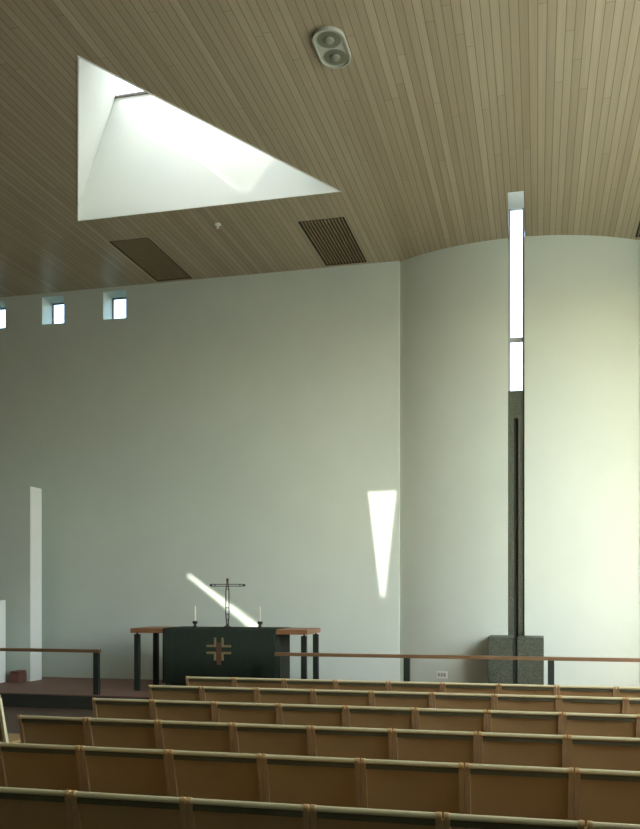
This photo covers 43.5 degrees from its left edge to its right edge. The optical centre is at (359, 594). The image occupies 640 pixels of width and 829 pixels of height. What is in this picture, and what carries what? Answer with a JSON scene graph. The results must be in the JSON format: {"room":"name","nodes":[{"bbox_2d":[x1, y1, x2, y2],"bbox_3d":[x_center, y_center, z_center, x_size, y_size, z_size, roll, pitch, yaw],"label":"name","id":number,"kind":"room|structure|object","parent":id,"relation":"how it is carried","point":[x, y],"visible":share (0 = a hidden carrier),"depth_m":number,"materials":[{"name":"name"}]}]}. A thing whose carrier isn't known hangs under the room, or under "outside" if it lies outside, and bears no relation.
{"room":"house of worship","nodes":[
{"label":"house of worship","id":0,"kind":"room"},
{"bbox_2d":[0,486,29,680],"bbox_3d":[-6.274,-0.185,13.697,1.619,3.260,0.310,0,0,13],"label":"wall partition","id":1,"kind":"structure","parent":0,"point":[14,501],"depth_m":13.43,"materials":[{"name":"grey paint"}]},
{"bbox_2d":[30,486,41,680],"bbox_3d":[-5.478,-0.185,13.521,0.009,3.260,0.310,0,0,13],"label":"trim","id":2,"kind":"structure","parent":1,"relation":"attached to","point":[35,493],"depth_m":13.50,"materials":[{"name":"white paint"}]},
{"bbox_2d":[3,707,93,733],"bbox_3d":[-1.587,1.720,5.780,14.600,0.150,21.000,0,0,13],"label":"floor","id":3,"kind":"structure","parent":0,"point":[10,713],"depth_m":11.11,"materials":[{"name":"brown tile"}]},
{"bbox_2d":[0,695,20,742],"bbox_3d":[-3.519,1.216,6.721,1.498,0.858,0.540,0,0,13],"label":"pew","id":4,"kind":"object","parent":3,"relation":"on","point":[4,736],"visible":0.4,"depth_m":6.39,"materials":[{"name":"brown wood"}]},
{"bbox_2d":[0,742,639,828],"bbox_3d":[0.543,1.216,3.997,5.998,0.858,0.540,0,0,13],"label":"pew","id":5,"kind":"object","parent":3,"relation":"on","point":[610,796],"visible":0.68,"depth_m":3.92,"materials":[{"name":"brown wood"}]},
{"bbox_2d":[0,787,639,828],"bbox_3d":[0.354,1.216,3.143,5.998,0.858,0.540,0,0,13],"label":"pew","id":6,"kind":"object","parent":3,"relation":"on","point":[20,808],"visible":1,"depth_m":3.11,"materials":[{"name":"brown wood"}]},
{"bbox_2d":[17,715,639,786],"bbox_3d":[0.734,1.216,4.856,5.998,0.858,0.540,0,0,13],"label":"pew","id":7,"kind":"object","parent":3,"relation":"on","point":[516,749],"visible":0.48,"depth_m":4.81,"materials":[{"name":"brown wood"}]},
{"bbox_2d":[92,697,639,755],"bbox_3d":[0.928,1.216,5.735,5.998,0.858,0.540,0,0,13],"label":"pew","id":8,"kind":"object","parent":3,"relation":"on","point":[523,722],"visible":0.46,"depth_m":5.69,"materials":[{"name":"brown wood"}]},
{"bbox_2d":[148,685,639,734],"bbox_3d":[1.125,1.216,6.623,5.998,0.858,0.540,0,0,13],"label":"pew","id":9,"kind":"object","parent":3,"relation":"on","point":[505,702],"visible":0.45,"depth_m":6.55,"materials":[{"name":"brown wood"}]},
{"bbox_2d":[185,676,639,709],"bbox_3d":[1.290,1.216,7.365,5.998,0.858,0.540,0,0,13],"label":"pew","id":10,"kind":"object","parent":3,"relation":"on","point":[402,686],"visible":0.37,"depth_m":7.28,"materials":[{"name":"brown wood"}]},
{"bbox_2d":[0,261,399,683],"bbox_3d":[-3.218,-1.840,13.783,7.950,6.970,0.360,0,0,13],"label":"wall","id":11,"kind":"structure","parent":0,"point":[241,429],"depth_m":13.44,"materials":[{"name":"grey paint"}]},
{"bbox_2d":[52,303,63,323],"bbox_3d":[-5.336,-5.015,14.396,0.430,0.480,0.040,0,0,13],"label":"window","id":12,"kind":"structure","parent":11,"relation":"in","point":[53,304],"depth_m":14.42,"materials":[{"name":"clear glass"}]},
{"bbox_2d":[112,297,125,318],"bbox_3d":[-4.174,-5.015,14.139,0.430,0.480,0.040,0,0,13],"label":"window","id":13,"kind":"structure","parent":11,"relation":"in","point":[120,298],"depth_m":14.17,"materials":[{"name":"clear glass"}]},
{"bbox_2d":[0,677,556,697],"bbox_3d":[-0.243,1.545,11.838,14.200,0.200,2.190,0,0,13],"label":"platform","id":14,"kind":"object","parent":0,"point":[68,686],"depth_m":12.50,"materials":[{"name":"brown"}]},
{"bbox_2d":[9,670,26,682],"bbox_3d":[-5.676,1.350,13.278,0.170,0.190,0.230,0,0,13],"label":"stool","id":15,"kind":"object","parent":14,"relation":"on","point":[17,676],"visible":1,"depth_m":13.18,"materials":[{"name":"brown wood"}]},
{"bbox_2d":[10,670,25,673],"bbox_3d":[-5.676,1.274,13.278,0.160,0.039,0.220,0,0,12],"label":"cushion","id":16,"kind":"object","parent":15,"relation":"on","point":[16,671],"depth_m":13.20,"materials":[{"name":"red fabric"}]},
{"bbox_2d":[0,648,100,694],"bbox_3d":[-5.557,1.117,11.987,3.660,0.655,0.080,0,0,13],"label":"rail","id":17,"kind":"object","parent":14,"relation":"on","point":[96,652],"visible":1,"depth_m":11.60,"materials":[{"name":"brown wood"}]},
{"bbox_2d":[0,693,148,709],"bbox_3d":[-0.484,1.551,10.754,14.200,0.188,0.028,0,0,13],"label":"trim","id":18,"kind":"structure","parent":14,"relation":"attached to","point":[8,700],"depth_m":11.63,"materials":[{"name":"stone"}]},
{"bbox_2d":[130,626,320,690],"bbox_3d":[-2.031,0.973,12.117,2.770,0.945,0.740,0,0,13],"label":"altar table","id":19,"kind":"object","parent":14,"relation":"on","point":[282,635],"visible":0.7,"depth_m":12.05,"materials":[{"name":"brown wood"}]},
{"bbox_2d":[163,626,290,682],"bbox_3d":[-2.002,0.899,12.061,1.770,0.812,0.717,0,0,13],"label":"altar cloth","id":20,"kind":"object","parent":19,"relation":"on","point":[202,651],"visible":0.92,"depth_m":11.74,"materials":[{"name":"green fabric"}]},
{"bbox_2d":[192,605,197,627],"bbox_3d":[-2.482,0.316,12.043,0.100,0.352,0.100,0,0,13],"label":"candlestick","id":21,"kind":"object","parent":20,"relation":"on","point":[195,622],"visible":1,"depth_m":12.03,"materials":[{"name":"metal"}]},
{"bbox_2d":[194,605,195,620],"bbox_3d":[-2.482,0.264,12.043,0.028,0.248,0.028,0,0,12],"label":"candle","id":22,"kind":"object","parent":21,"relation":"on","point":[195,605],"depth_m":12.03,"materials":[{"name":"wax"}]},
{"bbox_2d":[210,578,244,627],"bbox_3d":[-2.000,0.119,12.069,0.572,0.747,0.150,0,0,13],"label":"cross","id":23,"kind":"object","parent":20,"relation":"on","point":[227,579],"visible":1,"depth_m":12.06,"materials":[{"name":"metal"}]},
{"bbox_2d":[257,606,262,627],"bbox_3d":[-1.477,0.316,11.820,0.100,0.352,0.100,0,0,13],"label":"candlestick","id":24,"kind":"object","parent":20,"relation":"on","point":[259,622],"visible":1,"depth_m":11.81,"materials":[{"name":"metal"}]},
{"bbox_2d":[259,606,260,620],"bbox_3d":[-1.477,0.264,11.820,0.028,0.248,0.028,0,0,12],"label":"candle","id":25,"kind":"object","parent":24,"relation":"on","point":[259,606],"depth_m":11.81,"materials":[{"name":"wax"}]},
{"bbox_2d":[275,652,639,694],"bbox_3d":[2.458,1.117,10.210,7.420,0.655,0.080,0,0,13],"label":"rail","id":26,"kind":"object","parent":14,"relation":"on","point":[278,655],"visible":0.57,"depth_m":10.47,"materials":[{"name":"brown wood"}]},
{"bbox_2d":[488,390,543,685],"bbox_3d":[2.296,-0.804,11.741,0.780,4.498,0.820,0,0,13],"label":"stone monument","id":27,"kind":"object","parent":14,"relation":"on","point":[515,643],"visible":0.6,"depth_m":11.94,"materials":[{"name":"grey stone"}]},
{"bbox_2d":[508,191,524,390],"bbox_3d":[2.183,-4.635,11.275,0.443,3.160,1.640,0,0,13],"label":"window","id":28,"kind":"structure","parent":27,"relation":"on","point":[515,199],"depth_m":11.97,"materials":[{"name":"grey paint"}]},
{"bbox_2d":[0,0,639,296],"bbox_3d":[-1.876,-5.395,4.359,14.650,0.140,18.200,0,0,13],"label":"ceiling","id":29,"kind":"structure","parent":0,"point":[439,111],"depth_m":8.87,"materials":[{"name":"brown wood"}]},
{"bbox_2d":[110,238,191,280],"bbox_3d":[-3.303,-5.391,12.752,0.650,0.128,1.570,0,0,13],"label":"ceiling vent","id":30,"kind":"object","parent":29,"relation":"in","point":[143,252],"visible":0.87,"depth_m":12.71,"materials":[{"name":"brown wood"}]},
{"bbox_2d":[77,55,340,220],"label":"window","id":31,"kind":"structure","parent":29,"relation":"attached to","point":[139,152],"depth_m":11.03,"materials":[{"name":"white paint"}]},
{"bbox_2d":[312,26,350,68],"bbox_3d":[-0.271,-5.300,7.763,0.310,0.048,0.565,0,0,13],"label":"ceiling light","id":32,"kind":"object","parent":29,"relation":"attached to","point":[331,39],"visible":1,"depth_m":7.74,"materials":[{"name":"white metal"}]},
{"bbox_2d":[298,217,366,265],"bbox_3d":[-0.389,-5.391,12.106,0.680,0.128,1.570,0,0,13],"label":"ceiling vent","id":33,"kind":"object","parent":29,"relation":"in","point":[332,239],"visible":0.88,"depth_m":12.11,"materials":[{"name":"brown wood"}]},
{"bbox_2d":[635,221,639,236],"bbox_3d":[4.248,-5.391,11.078,0.660,0.128,1.570,0,0,13],"label":"ceiling vent","id":34,"kind":"object","parent":29,"relation":"in","point":[638,228],"visible":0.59,"depth_m":11.76,"materials":[{"name":"brown wood"}]},
{"bbox_2d":[400,238,507,684],"bbox_3d":[1.470,-1.940,12.454,1.787,6.770,0.441,0,0,28],"label":"wall","id":35,"kind":"structure","parent":0,"point":[454,300],"depth_m":12.23,"materials":[{"name":"grey paint"}]},
{"bbox_2d":[437,671,446,678],"bbox_3d":[1.261,1.230,12.307,0.180,0.110,0.017,0,0,30],"label":"wall socket","id":36,"kind":"object","parent":35,"relation":"attached to","point":[440,674],"visible":1,"depth_m":12.30,"materials":[{"name":"white plastic"}]},
{"bbox_2d":[524,235,638,688],"bbox_3d":[3.308,-1.940,12.058,1.750,6.770,0.436,0,0,-4],"label":"wall","id":37,"kind":"structure","parent":0,"point":[581,292],"depth_m":11.86,"materials":[{"name":"grey paint"}]},
{"bbox_2d":[639,240,639,686],"bbox_3d":[5.691,-1.840,11.834,3.010,6.970,0.330,0,0,13],"label":"wall","id":38,"kind":"structure","parent":0,"point":[639,240],"depth_m":12.00,"materials":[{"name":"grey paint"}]},
{"bbox_3d":[-6.553,0.765,13.222,1.279,1.360,0.380,0,0,13],"label":"wall","id":39,"kind":"structure","parent":0,"visible":0},
{"bbox_2d":[0,600,5,682],"bbox_3d":[-5.923,0.765,13.082,0.009,1.360,0.380,0,0,13],"label":"trim","id":40,"kind":"structure","parent":39,"relation":"attached to","point":[2,602],"depth_m":13.19,"materials":[{"name":"white paint"}]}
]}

